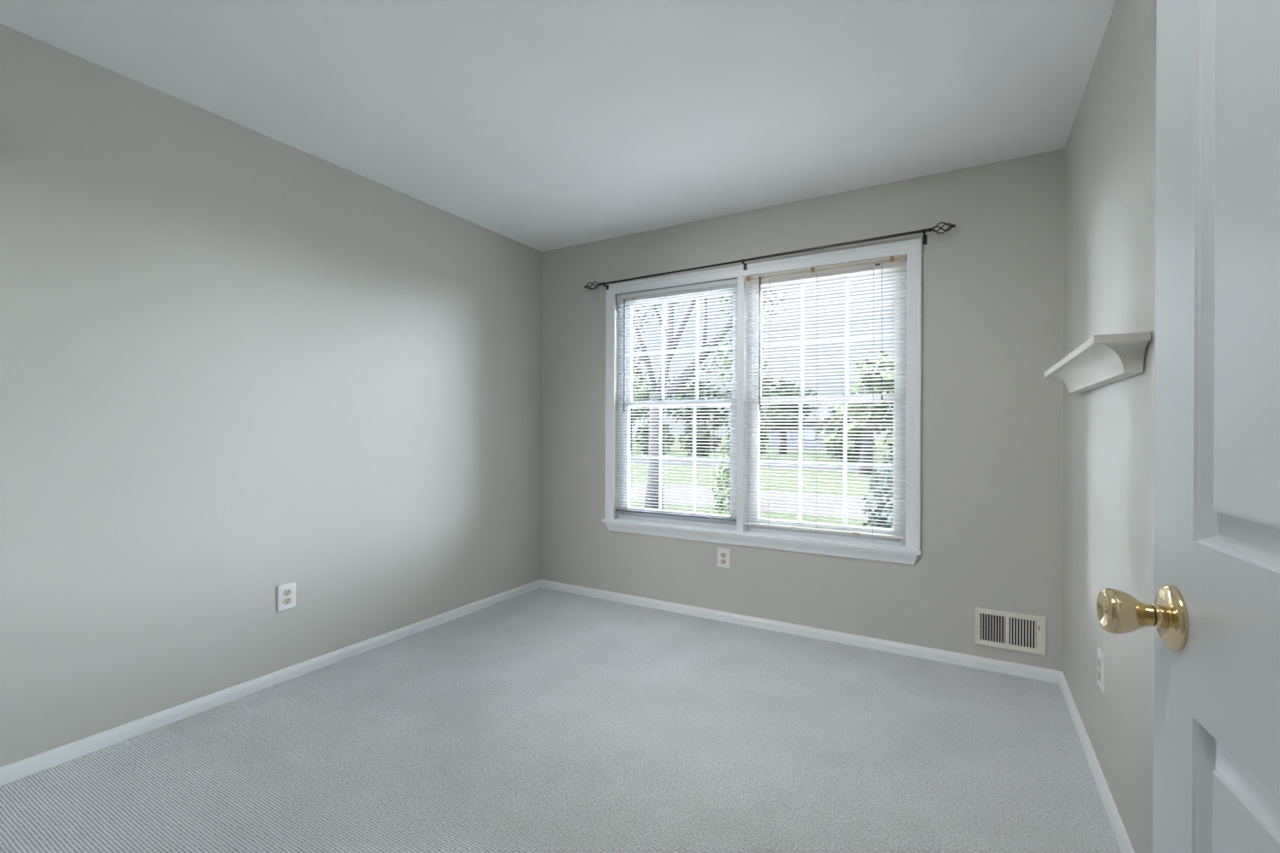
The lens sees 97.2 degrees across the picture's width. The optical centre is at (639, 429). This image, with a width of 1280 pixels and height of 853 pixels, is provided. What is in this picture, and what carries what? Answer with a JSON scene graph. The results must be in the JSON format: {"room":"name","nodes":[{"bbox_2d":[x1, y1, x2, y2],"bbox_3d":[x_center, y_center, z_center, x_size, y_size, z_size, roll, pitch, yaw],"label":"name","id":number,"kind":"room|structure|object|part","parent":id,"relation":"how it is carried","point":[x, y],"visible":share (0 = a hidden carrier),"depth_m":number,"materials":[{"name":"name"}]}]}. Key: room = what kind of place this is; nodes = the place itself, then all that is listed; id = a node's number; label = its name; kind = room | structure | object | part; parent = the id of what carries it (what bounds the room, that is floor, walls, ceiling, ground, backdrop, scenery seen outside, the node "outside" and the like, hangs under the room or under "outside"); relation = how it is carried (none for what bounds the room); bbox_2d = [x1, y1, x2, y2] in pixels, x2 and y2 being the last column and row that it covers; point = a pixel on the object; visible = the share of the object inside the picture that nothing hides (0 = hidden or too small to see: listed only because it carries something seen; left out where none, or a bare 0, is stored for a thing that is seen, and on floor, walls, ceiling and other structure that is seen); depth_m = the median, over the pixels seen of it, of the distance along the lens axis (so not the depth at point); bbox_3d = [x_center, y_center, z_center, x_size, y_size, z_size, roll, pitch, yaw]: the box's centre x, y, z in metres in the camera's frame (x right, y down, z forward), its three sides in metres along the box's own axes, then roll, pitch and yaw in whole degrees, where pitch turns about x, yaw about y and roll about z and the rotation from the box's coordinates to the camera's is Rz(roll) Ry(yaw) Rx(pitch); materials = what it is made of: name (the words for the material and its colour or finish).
{"room":"empty bedroom","nodes":[
{"label":"empty bedroom","id":0,"kind":"room"},
{"bbox_2d":[0,23,541,767],"bbox_3d":[-1.542,-0.077,2.807,0.120,2.440,3.374,0,0,30],"label":"wall","id":1,"kind":"structure","parent":0,"point":[238,363],"depth_m":2.32,"materials":[{"name":"grey paint"}]},
{"bbox_2d":[0,579,541,786],"bbox_3d":[-1.498,1.116,2.759,0.012,0.055,3.108,0,0,30],"label":"baseboard","id":2,"kind":"structure","parent":1,"relation":"attached to","point":[14,771],"depth_m":2.33,"materials":[{"name":"white paint"}]},
{"bbox_2d":[277,581,296,611],"bbox_3d":[-1.608,0.763,2.570,0.009,0.118,0.082,0,0,30],"label":"wall outlet","id":3,"kind":"object","parent":1,"relation":"attached to","point":[287,592],"visible":1,"depth_m":2.57,"materials":[{"name":"white plastic"}]},
{"bbox_2d":[283,588,291,596],"bbox_3d":[-1.606,0.743,2.569,0.003,0.027,0.034,0,0,30],"label":"receptacle","id":4,"kind":"object","parent":3,"relation":"attached to","point":[287,592],"depth_m":2.57,"materials":[{"name":"grey plastic"}]},
{"bbox_2d":[283,597,291,605],"bbox_3d":[-1.606,0.782,2.569,0.003,0.027,0.034,0,0,30],"label":"receptacle","id":5,"kind":"object","parent":3,"relation":"attached to","point":[287,601],"depth_m":2.57,"materials":[{"name":"grey plastic"}]},
{"bbox_2d":[0,0,1116,251],"bbox_3d":[-0.159,-1.351,2.010,3.303,0.120,3.374,0,0,30],"label":"ceiling","id":6,"kind":"structure","parent":0,"point":[542,125],"depth_m":2.11,"materials":[{"name":"white paint"}]},
{"bbox_2d":[0,587,1121,852],"bbox_3d":[-0.170,1.199,2.010,3.303,0.100,3.374,0,0,30],"label":"floor","id":7,"kind":"structure","parent":0,"point":[540,720],"depth_m":1.97,"materials":[{"name":"grey carpet"}]},
{"bbox_2d":[540,148,1064,671],"bbox_3d":[0.643,-0.067,3.405,3.063,2.440,0.150,0,0,30],"label":"wall","id":8,"kind":"structure","parent":0,"point":[992,283],"depth_m":2.85,"materials":[{"name":"grey paint"}]},
{"bbox_2d":[716,547,730,569],"bbox_3d":[0.502,0.776,3.392,0.082,0.118,0.009,0,0,30],"label":"wall outlet","id":9,"kind":"object","parent":8,"relation":"attached to","point":[724,555],"visible":1,"depth_m":3.39,"materials":[{"name":"white plastic"}]},
{"bbox_2d":[720,552,726,558],"bbox_3d":[0.501,0.757,3.390,0.034,0.027,0.003,0,0,30],"label":"receptacle","id":10,"kind":"object","parent":9,"relation":"attached to","point":[722,555],"depth_m":3.39,"materials":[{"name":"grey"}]},
{"bbox_2d":[720,559,726,564],"bbox_3d":[0.501,0.796,3.390,0.034,0.027,0.003,0,0,30],"label":"receptacle","id":11,"kind":"object","parent":9,"relation":"attached to","point":[722,561],"depth_m":3.39,"materials":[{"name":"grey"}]},
{"bbox_2d":[601,518,921,555],"bbox_3d":[0.607,0.618,3.363,1.922,0.020,0.135,0,0,30],"label":"window sill","id":12,"kind":"structure","parent":8,"relation":"attached to","point":[893,549],"depth_m":3.21,"materials":[{"name":"white paint"}]},
{"bbox_2d":[604,238,921,564],"bbox_3d":[0.628,-0.141,3.390,1.910,1.658,0.181,0,0,30],"label":"window","id":13,"kind":"structure","parent":8,"relation":"in","point":[627,515],"depth_m":3.35,"materials":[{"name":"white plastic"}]},
{"bbox_2d":[616,279,737,521],"bbox_3d":[0.214,-0.175,3.582,0.858,1.452,0.039,0,0,30],"label":"mini blind","id":14,"kind":"object","parent":13,"relation":"attached to","point":[727,284],"visible":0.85,"depth_m":3.58,"materials":[{"name":"white plastic"}]},
{"bbox_3d":[-0.039,-0.164,3.734,0.001,1.416,0.028,0,0,30],"label":"ladder cord","id":15,"kind":"part","parent":14,"relation":"part of","materials":[{"name":"white fabric"}]},
{"bbox_3d":[0.163,-0.163,3.617,0.001,1.416,0.028,0,0,30],"label":"ladder cord","id":16,"kind":"part","parent":14,"relation":"part of","materials":[{"name":"white fabric"}]},
{"bbox_3d":[0.214,0.543,3.586,0.857,0.016,0.026,0,0,30],"label":"rail","id":17,"kind":"part","parent":14,"relation":"part of","materials":[{"name":"grey"}]},
{"bbox_3d":[0.437,-0.162,3.458,0.001,1.416,0.028,0,0,30],"label":"ladder cord","id":18,"kind":"part","parent":14,"relation":"part of","materials":[{"name":"white fabric"}]},
{"bbox_3d":[0.239,0.195,3.629,0.801,0.768,0.028,0,0,30],"label":"sash","id":19,"kind":"part","parent":13,"relation":"part of","materials":[{"name":"white plastic"}]},
{"bbox_2d":[628,405,730,513],"bbox_3d":[0.238,0.187,3.627,0.729,0.684,0.010,0,0,30],"label":"grille","id":20,"kind":"object","parent":13,"relation":"attached to","point":[694,457],"depth_m":3.68,"materials":[{"name":"white plastic"}]},
{"bbox_3d":[0.259,-0.512,3.658,0.801,0.722,0.028,0,0,30],"label":"sash","id":21,"kind":"part","parent":13,"relation":"part of","materials":[{"name":"glass"}]},
{"bbox_2d":[631,297,732,399],"bbox_3d":[0.258,-0.512,3.656,0.729,0.650,0.010,0,0,30],"label":"grille","id":22,"kind":"object","parent":13,"relation":"attached to","point":[696,320],"depth_m":3.70,"materials":[{"name":"white plastic"}]},
{"bbox_2d":[744,254,907,539],"bbox_3d":[0.989,-0.170,3.124,0.878,1.468,0.042,0,0,30],"label":"mini blind","id":23,"kind":"object","parent":13,"relation":"attached to","point":[900,261],"visible":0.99,"depth_m":3.11,"materials":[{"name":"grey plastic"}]},
{"bbox_3d":[0.752,-0.156,3.269,0.001,1.426,0.029,0,0,30],"label":"ladder cord","id":24,"kind":"part","parent":23,"relation":"part of","materials":[{"name":"white fabric"}]},
{"bbox_3d":[0.984,-0.155,3.135,0.001,1.426,0.029,0,0,30],"label":"ladder cord","id":25,"kind":"part","parent":23,"relation":"part of","materials":[{"name":"white fabric"}]},
{"bbox_3d":[0.994,0.558,3.127,0.868,0.012,0.026,0,0,30],"label":"rail","id":26,"kind":"part","parent":23,"relation":"part of","materials":[{"name":"white plastic"}]},
{"bbox_3d":[1.236,-0.154,2.989,0.001,1.426,0.029,0,0,30],"label":"ladder cord","id":27,"kind":"part","parent":23,"relation":"part of","materials":[{"name":"white fabric"}]},
{"bbox_3d":[1.265,-0.523,2.949,0.003,0.687,0.006,0,0,-26],"label":"lift cord","id":28,"kind":"part","parent":23,"relation":"part of","materials":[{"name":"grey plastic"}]},
{"bbox_2d":[584,221,955,290],"bbox_3d":[0.585,-0.977,3.304,2.206,0.083,0.086,0,0,30],"label":"curtain rod","id":29,"kind":"object","parent":8,"relation":"attached to","point":[924,230],"visible":1,"depth_m":3.09,"materials":[{"name":"brown metal"}]},
{"bbox_3d":[0.222,-0.977,3.495,1.106,0.024,0.012,0,0,30],"label":"rod","id":30,"kind":"part","parent":29,"relation":"part of","materials":[{"name":"brown metal"}]},
{"bbox_3d":[1.043,-0.984,3.019,0.892,0.026,0.016,0,0,30],"label":"rod","id":31,"kind":"part","parent":29,"relation":"part of","materials":[{"name":"brown metal"}]},
{"bbox_2d":[540,579,1061,683],"bbox_3d":[0.597,1.125,3.334,3.063,0.055,0.012,0,0,30],"label":"baseboard","id":32,"kind":"structure","parent":8,"relation":"attached to","point":[1015,669],"depth_m":3.08,"materials":[{"name":"white paint"}]},
{"bbox_2d":[746,262,907,546],"bbox_3d":[1.040,-0.145,3.198,0.869,1.510,0.100,0,0,30],"label":"window","id":33,"kind":"structure","parent":8,"relation":"in","point":[887,541],"depth_m":3.14,"materials":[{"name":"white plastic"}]},
{"bbox_2d":[758,402,893,526],"bbox_3d":[1.024,0.191,3.172,0.735,0.684,0.010,0,0,30],"label":"grille","id":34,"kind":"object","parent":33,"relation":"attached to","point":[844,404],"depth_m":3.22,"materials":[{"name":"white plastic"}]},
{"bbox_3d":[1.025,0.199,3.174,0.807,0.768,0.028,0,0,30],"label":"sash","id":35,"kind":"part","parent":33,"relation":"part of","materials":[{"name":"white plastic"}]},
{"bbox_2d":[760,281,894,395],"bbox_3d":[1.044,-0.508,3.201,0.735,0.650,0.010,0,0,30],"label":"grille","id":36,"kind":"object","parent":33,"relation":"attached to","point":[846,364],"depth_m":3.25,"materials":[{"name":"white plastic"}]},
{"bbox_3d":[1.045,-0.508,3.203,0.807,0.722,0.028,0,0,30],"label":"sash","id":37,"kind":"part","parent":33,"relation":"part of","materials":[{"name":"white plastic"}]},
{"bbox_2d":[975,607,1046,656],"bbox_3d":[1.748,0.955,2.667,0.280,0.178,0.014,0,0,30],"label":"air vent","id":38,"kind":"object","parent":8,"relation":"in","point":[992,627],"visible":1,"depth_m":2.67,"materials":[{"name":"white metal"}]},
{"bbox_2d":[1062,0,1156,852],"bbox_3d":[1.213,-0.065,1.212,0.120,2.440,3.374,0,0,30],"label":"wall","id":39,"kind":"structure","parent":0,"point":[1109,167],"depth_m":1.68,"materials":[{"name":"grey paint"}]},
{"bbox_2d":[1058,671,1134,852],"bbox_3d":[1.142,1.127,1.230,0.012,0.055,3.108,0,0,30],"label":"baseboard","id":40,"kind":"structure","parent":39,"relation":"attached to","point":[1122,839],"depth_m":1.82,"materials":[{"name":"white paint"}]},
{"bbox_2d":[1044,331,1151,393],"bbox_3d":[1.425,-0.186,1.812,0.108,0.091,1.027,0,0,30],"label":"wall shelf","id":41,"kind":"object","parent":39,"relation":"attached to","point":[1102,359],"visible":1,"depth_m":1.52,"materials":[{"name":"white paint"}]},
{"bbox_2d":[1097,647,1105,693],"bbox_3d":[1.490,0.779,1.825,0.009,0.118,0.082,0,0,30],"label":"wall outlet","id":42,"kind":"object","parent":39,"relation":"attached to","point":[1101,658],"visible":1,"depth_m":1.80,"materials":[{"name":"white plastic"}]},
{"bbox_2d":[1097,658,1100,669],"bbox_3d":[1.488,0.759,1.827,0.003,0.027,0.034,0,0,30],"label":"receptacle","id":43,"kind":"object","parent":42,"relation":"attached to","point":[1098,660],"depth_m":1.83,"materials":[{"name":"grey plastic"}]},
{"bbox_2d":[1097,670,1100,680],"bbox_3d":[1.487,0.798,1.827,0.003,0.027,0.034,0,0,30],"label":"receptacle","id":44,"kind":"object","parent":42,"relation":"attached to","point":[1098,672],"depth_m":1.83,"materials":[{"name":"grey plastic"}]},
{"bbox_3d":[-0.981,-0.074,0.600,3.063,2.440,0.115,0,0,30],"label":"wall","id":45,"kind":"structure","parent":0,"visible":0},
{"bbox_2d":[1096,0,1279,852],"bbox_3d":[0.448,0.131,0.322,0.101,2.018,0.849,0,0,25],"label":"door","id":46,"kind":"structure","parent":45,"relation":"in","point":[1213,614],"depth_m":0.57,"materials":[{"name":"white paint"}]},
{"bbox_3d":[0.580,0.217,0.663,0.061,0.052,0.052,0,0,30],"label":"knob","id":47,"kind":"part","parent":46,"relation":"part of","materials":[{"name":"gold metal"}]},
{"bbox_3d":[0.554,0.611,0.479,0.035,0.603,0.267,0,0,25],"label":"raised panel","id":48,"kind":"part","parent":46,"relation":"part of","materials":[{"name":"white paint"}]},
{"bbox_3d":[0.558,-0.183,0.479,0.060,0.608,0.269,0,0,30],"label":"raised panel","id":49,"kind":"part","parent":46,"relation":"part of","materials":[{"name":"white paint"}]},
{"label":"outside","id":50,"kind":"structure","parent":0,"visible":0},
{"bbox_2d":[629,435,893,529],"bbox_3d":[17.918,1.579,60.896,150.000,0.200,116.636,0,0,30],"label":"lawn","id":51,"kind":"structure","parent":50,"point":[705,472],"depth_m":16.46,"materials":[{"name":"green plant"}]},
{"bbox_2d":[629,378,663,450],"bbox_3d":[-0.895,-1.266,36.983,4.909,5.543,4.006,0,0,30],"label":"tree","id":52,"kind":"object","parent":51,"relation":"on","point":[634,414],"visible":0.14,"depth_m":36.35,"materials":[{"name":"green plant"}]},
{"bbox_2d":[633,421,674,456],"bbox_3d":[0.711,0.488,29.020,2.255,2.069,1.679,0,0,30],"label":"bush","id":53,"kind":"object","parent":51,"relation":"on","point":[667,433],"visible":0.41,"depth_m":28.85,"materials":[{"name":"green plant"}]},
{"bbox_2d":[663,374,732,444],"bbox_3d":[3.635,-1.011,35.238,4.880,5.074,3.294,0,0,-23],"label":"tree","id":54,"kind":"object","parent":51,"relation":"on","point":[701,413],"visible":0.42,"depth_m":34.75,"materials":[{"name":"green plant"}]},
{"bbox_2d":[677,421,722,458],"bbox_3d":[2.948,0.548,27.852,2.283,1.895,1.610,0,0,30],"label":"bush","id":55,"kind":"object","parent":51,"relation":"on","point":[706,446],"visible":0.65,"depth_m":27.64,"materials":[{"name":"green plant"}]},
{"bbox_2d":[632,290,792,510],"bbox_3d":[0.804,-1.298,9.119,3.340,5.511,2.522,0,0,30],"label":"forked tree","id":56,"kind":"object","parent":51,"relation":"on","point":[653,462],"visible":0.11,"depth_m":8.94,"materials":[{"name":"grey plant"}]},
{"bbox_2d":[710,444,730,516],"bbox_3d":[0.991,0.772,6.068,0.447,1.329,0.632,0,0,30],"label":"shrub","id":57,"kind":"object","parent":51,"relation":"on","point":[726,493],"visible":0.2,"depth_m":6.00,"materials":[{"name":"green plant"}]},
{"bbox_2d":[725,422,769,455],"bbox_3d":[5.102,0.550,26.548,2.189,2.046,1.592,0,0,30],"label":"bush","id":58,"kind":"object","parent":51,"relation":"on","point":[729,428],"visible":0.13,"depth_m":26.11,"materials":[{"name":"green plant"}]},
{"bbox_2d":[759,374,823,454],"bbox_3d":[8.139,-0.761,32.258,4.305,4.616,4.397,0,0,3],"label":"tree","id":59,"kind":"object","parent":51,"relation":"on","point":[770,381],"visible":0.48,"depth_m":31.44,"materials":[{"name":"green plant"}]},
{"bbox_2d":[770,403,855,450],"bbox_3d":[13.623,-0.215,42.089,7.000,3.350,6.500,0,0,30],"label":"house","id":60,"kind":"structure","parent":51,"relation":"on","point":[819,408],"depth_m":40.04,"materials":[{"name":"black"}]},
{"bbox_2d":[821,429,877,462],"bbox_3d":[9.013,0.730,24.342,2.260,1.734,1.738,0,0,30],"label":"bush","id":61,"kind":"object","parent":51,"relation":"on","point":[833,433],"visible":0.38,"depth_m":24.15,"materials":[{"name":"green plant"}]},
{"bbox_2d":[814,350,894,474],"bbox_3d":[7.275,-0.470,18.288,3.155,4.029,2.574,0,0,12],"label":"tree","id":62,"kind":"object","parent":51,"relation":"on","point":[875,363],"visible":0.49,"depth_m":17.92,"materials":[{"name":"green plant"}]},
{"bbox_2d":[861,407,893,440],"bbox_3d":[13.663,-0.419,26.921,5.921,3.984,5.581,0,0,30],"label":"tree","id":63,"kind":"object","parent":51,"relation":"on","point":[881,429],"visible":0.03,"depth_m":28.04,"materials":[{"name":"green plant"}]},
{"bbox_2d":[861,448,893,529],"bbox_3d":[2.315,0.809,5.052,0.629,1.268,0.724,0,0,30],"label":"shrub","id":64,"kind":"object","parent":51,"relation":"on","point":[878,485],"visible":0.23,"depth_m":5.06,"materials":[{"name":"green plant"}]},
{"bbox_2d":[882,428,893,455],"bbox_3d":[11.104,0.635,23.012,2.258,1.893,1.634,0,0,30],"label":"bush","id":65,"kind":"object","parent":51,"relation":"on","point":[892,429],"visible":0.02,"depth_m":23.32,"materials":[{"name":"green plant"}]},
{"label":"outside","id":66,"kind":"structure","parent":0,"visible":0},
{"bbox_2d":[629,458,893,473],"bbox_3d":[-1.839,1.387,26.771,150.000,0.010,4.500,0,0,30],"label":"road","id":67,"kind":"structure","parent":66,"point":[673,462],"depth_m":22.24,"materials":[{"name":"grey asphalt"}]},
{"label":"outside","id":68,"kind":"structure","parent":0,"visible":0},
{"bbox_2d":[629,482,892,520],"bbox_3d":[-3.149,1.380,14.530,100.000,0.012,3.200,0,0,30],"label":"walkway","id":69,"kind":"structure","parent":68,"point":[683,499],"depth_m":11.04,"materials":[{"name":"concrete"}]}
]}

